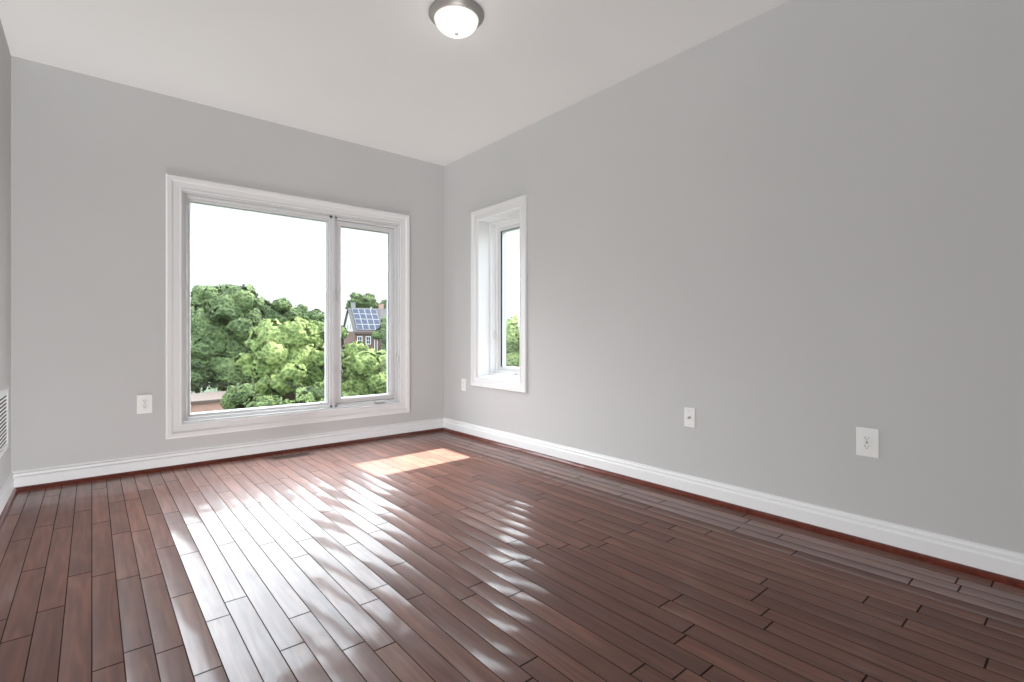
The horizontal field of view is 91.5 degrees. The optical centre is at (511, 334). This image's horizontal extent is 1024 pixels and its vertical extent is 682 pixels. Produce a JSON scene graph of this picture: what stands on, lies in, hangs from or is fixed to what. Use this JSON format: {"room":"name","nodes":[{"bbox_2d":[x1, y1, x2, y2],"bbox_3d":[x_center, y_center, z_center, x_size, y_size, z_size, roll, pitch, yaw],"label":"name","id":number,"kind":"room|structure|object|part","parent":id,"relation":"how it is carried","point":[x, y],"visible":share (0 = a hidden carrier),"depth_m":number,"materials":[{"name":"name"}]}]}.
{"room":"empty bedroom","nodes":[
{"label":"empty bedroom","id":0,"kind":"room"},
{"bbox_2d":[0,20,10,488],"bbox_3d":[-1.323,-0.385,0.873,0.120,2.750,6.540,0,0,-40],"label":"wall","id":1,"kind":"structure","parent":0,"point":[5,228],"depth_m":2.95,"materials":[{"name":"grey paint"}]},
{"bbox_2d":[0,387,8,457],"bbox_3d":[-2.879,0.495,2.818,0.010,0.370,0.460,0,0,-40],"label":"air vent","id":2,"kind":"object","parent":1,"relation":"in","point":[4,419],"visible":1,"depth_m":2.88,"materials":[{"name":"white metal"}]},
{"bbox_2d":[0,470,23,529],"bbox_3d":[-1.264,0.926,0.923,0.036,0.128,5.840,0,0,-40],"label":"baseboard","id":3,"kind":"structure","parent":1,"relation":"attached to","point":[11,487],"depth_m":2.93,"materials":[{"name":"white paint"}]},
{"bbox_2d":[11,56,443,470],"bbox_3d":[-1.992,-0.385,4.245,3.900,2.750,0.180,0,0,-40],"label":"wall","id":4,"kind":"structure","parent":0,"point":[95,161],"depth_m":3.50,"materials":[{"name":"grey paint"}]},
{"bbox_2d":[137,394,152,413],"bbox_3d":[-2.634,0.496,3.580,0.090,0.135,0.009,0,0,-40],"label":"electrical outlet","id":5,"kind":"object","parent":4,"relation":"attached to","point":[144,403],"visible":1,"depth_m":3.58,"materials":[{"name":"white plastic"}]},
{"bbox_2d":[20,417,443,490],"bbox_3d":[-1.919,0.926,4.165,3.150,0.128,0.036,0,0,-40],"label":"baseboard","id":6,"kind":"structure","parent":4,"relation":"attached to","point":[53,476],"depth_m":3.82,"materials":[{"name":"white paint"}]},
{"bbox_2d":[166,174,409,438],"bbox_3d":[-1.832,-0.207,4.364,1.990,1.945,0.203,0,0,-40],"label":"window","id":7,"kind":"structure","parent":4,"relation":"in","point":[334,224],"depth_m":4.25,"materials":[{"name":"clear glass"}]},
{"bbox_2d":[195,202,388,411],"bbox_3d":[-1.830,-0.207,4.343,1.647,1.627,0.018,0,0,-40],"label":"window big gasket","id":8,"kind":"object","parent":7,"relation":"attached to","point":[388,293],"visible":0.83,"depth_m":4.88,"materials":[{"name":"grey"}]},
{"bbox_3d":[-1.351,0.130,4.678,0.623,1.039,0.042,0,0,-40],"label":"handle","id":9,"kind":"part","parent":7,"relation":"part of","materials":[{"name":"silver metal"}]},
{"bbox_2d":[0,0,788,165],"bbox_3d":[-0.053,-1.800,1.942,3.900,0.080,6.540,0,0,-40],"label":"ceiling","id":10,"kind":"structure","parent":0,"point":[408,78],"depth_m":3.12,"materials":[{"name":"white paint"}]},
{"bbox_2d":[429,0,483,38],"bbox_3d":[-0.305,-1.697,2.737,0.300,0.126,0.300,0,0,-40],"label":"lamp","id":11,"kind":"object","parent":10,"relation":"attached to","point":[457,19],"visible":1,"depth_m":2.67,"materials":[{"name":"white glass"}]},
{"bbox_2d":[0,431,1023,681],"bbox_3d":[-0.053,1.020,1.942,3.900,0.060,6.540,0,0,-40],"label":"floor","id":12,"kind":"structure","parent":0,"point":[438,557],"depth_m":1.97,"materials":[{"name":"brown wood"}]},
{"bbox_2d":[269,452,313,460],"bbox_3d":[-1.795,0.989,4.064,0.325,0.003,0.125,0,0,-40],"label":"floor vent","id":13,"kind":"object","parent":12,"relation":"in","point":[290,456],"visible":1,"depth_m":4.05,"materials":[{"name":"brown metal"}]},
{"bbox_2d":[444,0,1023,552],"bbox_3d":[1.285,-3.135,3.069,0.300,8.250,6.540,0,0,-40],"label":"wall","id":14,"kind":"structure","parent":0,"point":[780,248],"depth_m":2.61,"materials":[{"name":"grey paint"}]},
{"bbox_2d":[461,379,465,390],"bbox_3d":[-0.479,0.494,4.924,0.009,0.118,0.072,0,0,-40],"label":"electrical outlet","id":15,"kind":"object","parent":14,"relation":"attached to","point":[463,384],"visible":1,"depth_m":4.92,"materials":[{"name":"white plastic"}]},
{"bbox_2d":[471,195,526,392],"bbox_3d":[-0.020,-0.345,4.601,0.323,1.670,0.795,0,0,-40],"label":"window","id":16,"kind":"structure","parent":14,"relation":"in","point":[487,296],"depth_m":4.76,"materials":[{"name":"white paint"}]},
{"bbox_3d":[-0.071,0.167,4.719,0.050,0.413,0.326,0,0,-40],"label":"handle","id":17,"kind":"part","parent":16,"relation":"part of","materials":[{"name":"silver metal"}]},
{"bbox_3d":[0.054,-0.345,4.663,0.070,1.372,0.497,0,0,-40],"label":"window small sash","id":18,"kind":"part","parent":16,"relation":"part of","materials":[{"name":"clear glass"}]},
{"bbox_2d":[501,227,518,366],"bbox_3d":[0.035,-0.345,4.648,0.018,1.310,0.435,0,0,-40],"label":"window small gasket","id":19,"kind":"object","parent":16,"relation":"attached to","point":[501,288],"visible":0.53,"depth_m":4.81,"materials":[{"name":"grey"}]},
{"bbox_2d":[684,407,694,427],"bbox_3d":[1.086,0.508,3.060,0.016,0.118,0.072,0,0,-40],"label":"outlet plate","id":20,"kind":"object","parent":14,"relation":"attached to","point":[689,417],"visible":1,"depth_m":3.06,"materials":[{"name":"white plastic"}]},
{"bbox_2d":[444,418,1023,588],"bbox_3d":[1.157,0.926,2.961,0.036,0.128,5.840,0,0,-40],"label":"baseboard","id":21,"kind":"structure","parent":14,"relation":"attached to","point":[1002,561],"depth_m":2.59,"materials":[{"name":"white paint"}]},
{"bbox_2d":[856,427,878,457],"bbox_3d":[1.680,0.509,2.361,0.009,0.135,0.090,0,0,-40],"label":"electrical outlet","id":22,"kind":"object","parent":14,"relation":"attached to","point":[867,442],"visible":1,"depth_m":2.36,"materials":[{"name":"white plastic"}]},
{"label":"outside","id":23,"kind":"structure","parent":0,"visible":0},
{"bbox_2d":[191,349,343,392],"bbox_3d":[-10.063,9.140,89.575,400.000,0.300,450.000,0,0,-40],"label":"ground","id":24,"kind":"structure","parent":23,"point":[210,390],"depth_m":81.94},
{"bbox_2d":[191,391,228,412],"bbox_3d":[-35.149,7.426,49.997,7.600,3.127,16.500,0,0,42],"label":"garage","id":25,"kind":"structure","parent":24,"relation":"on","point":[204,397],"depth_m":50.40,"materials":[{"name":"brown"}]},
{"bbox_2d":[191,333,229,393],"bbox_3d":[-37.636,4.345,59.764,8.298,9.290,6.918,0,0,-40],"label":"tree","id":26,"kind":"object","parent":24,"relation":"on","point":[208,354],"depth_m":58.58,"materials":[{"name":"green plant"}]},
{"bbox_2d":[191,283,273,391],"bbox_3d":[-36.826,1.048,63.832,16.213,15.885,14.836,0,0,-40],"label":"tree","id":27,"kind":"object","parent":24,"relation":"on","point":[220,305],"depth_m":59.65,"materials":[{"name":"green plant"}]},
{"bbox_2d":[260,297,307,324],"bbox_3d":[-32.755,1.946,66.161,11.011,14.088,10.025,0,0,-40],"label":"tree","id":28,"kind":"object","parent":24,"relation":"on","point":[288,312],"depth_m":64.58,"materials":[{"name":"green plant"}]},
{"bbox_2d":[232,316,341,402],"bbox_3d":[-7.636,4.168,17.000,3.422,9.644,4.038,0,0,-40],"label":"tree","id":29,"kind":"object","parent":24,"relation":"on","point":[274,367],"depth_m":15.83,"materials":[{"name":"green plant"}]},
{"bbox_2d":[267,396,324,405],"bbox_3d":[-6.192,5.446,15.017,3.131,7.088,2.559,0,0,-40],"label":"tree","id":30,"kind":"object","parent":24,"relation":"on","point":[321,399],"depth_m":15.15,"materials":[{"name":"green plant"}]},
{"bbox_2d":[304,309,348,376],"bbox_3d":[-11.879,3.686,30.254,3.861,10.608,4.373,0,0,-40],"label":"tree","id":31,"kind":"object","parent":24,"relation":"on","point":[319,321],"depth_m":29.85,"materials":[{"name":"green plant"}]},
{"bbox_2d":[345,292,379,308],"bbox_3d":[-44.426,-1.887,150.272,10.979,21.753,9.031,0,0,-40],"label":"tree","id":32,"kind":"object","parent":24,"relation":"on","point":[366,300],"depth_m":147.22,"materials":[{"name":"green plant"}]},
{"bbox_2d":[344,331,381,354],"bbox_3d":[-34.148,4.090,120.000,10.000,9.800,8.000,0,0,-36],"label":"house","id":33,"kind":"structure","parent":24,"relation":"on","point":[371,345],"depth_m":116.25,"materials":[{"name":"brown brick"}]},
{"bbox_2d":[347,324,369,343],"bbox_3d":[-33.720,-0.160,118.430,8.849,4.500,6.250,0,0,-40],"label":"glass","id":34,"kind":"object","parent":33,"relation":"attached to","point":[360,338],"depth_m":115.52,"materials":[{"name":"grey glass"}]},
{"bbox_2d":[345,313,374,348],"bbox_3d":[-34.060,1.390,119.879,10.000,15.200,8.300,0,0,-36],"label":"gables","id":35,"kind":"object","parent":33,"relation":"attached to","point":[347,321],"depth_m":116.88,"materials":[{"name":"white paint"}]},
{"bbox_2d":[343,308,386,333],"bbox_3d":[-34.104,-3.221,119.939,10.900,6.298,9.050,0,0,-36],"label":"house roof","id":36,"kind":"structure","parent":33,"relation":"on","point":[381,315],"depth_m":117.06,"materials":[{"name":"grey"}]},
{"bbox_2d":[352,309,379,329],"bbox_3d":[-34.122,-3.665,117.316,5.780,4.966,3.693,0,0,-36],"label":"frames","id":37,"kind":"object","parent":36,"relation":"attached to","point":[367,320],"depth_m":116.70,"materials":[{"name":"grey metal"}]},
{"bbox_2d":[353,309,379,328],"bbox_3d":[-34.111,-3.678,117.302,5.680,4.870,3.613,0,0,-36],"label":"cells","id":38,"kind":"object","parent":37,"relation":"attached to","point":[369,316],"depth_m":117.28,"materials":[{"name":"blue glass"}]},
{"bbox_2d":[341,340,386,396],"bbox_3d":[-4.936,4.589,18.110,3.071,8.801,2.752,0,0,-40],"label":"tree","id":39,"kind":"object","parent":24,"relation":"on","point":[365,365],"depth_m":17.03,"materials":[{"name":"green plant"}]},
{"bbox_2d":[372,316,386,350],"bbox_3d":[-9.288,3.308,39.514,3.331,11.363,3.549,0,0,-40],"label":"tree","id":40,"kind":"object","parent":24,"relation":"on","point":[380,329],"depth_m":39.03,"materials":[{"name":"green plant"}]},
{"bbox_2d":[377,299,386,308],"bbox_3d":[-33.008,-0.586,135.239,7.780,19.151,7.892,0,0,-40],"label":"tree","id":41,"kind":"object","parent":24,"relation":"on","point":[384,303],"depth_m":132.26,"materials":[{"name":"green plant"}]},
{"bbox_2d":[506,315,519,366],"bbox_3d":[0.315,3.939,22.254,3.623,10.102,3.492,0,0,-40],"label":"tree","id":42,"kind":"object","parent":24,"relation":"on","point":[514,339],"depth_m":20.59,"materials":[{"name":"green plant"}]},
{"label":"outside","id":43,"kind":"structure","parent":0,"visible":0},
{"bbox_2d":[220,377,324,409],"bbox_3d":[-10.781,3.153,24.112,5.254,2.751,6.420,0,0,-40],"label":"tree","id":44,"kind":"object","parent":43,"point":[251,390],"depth_m":23.26,"materials":[{"name":"green plant"}]}
]}

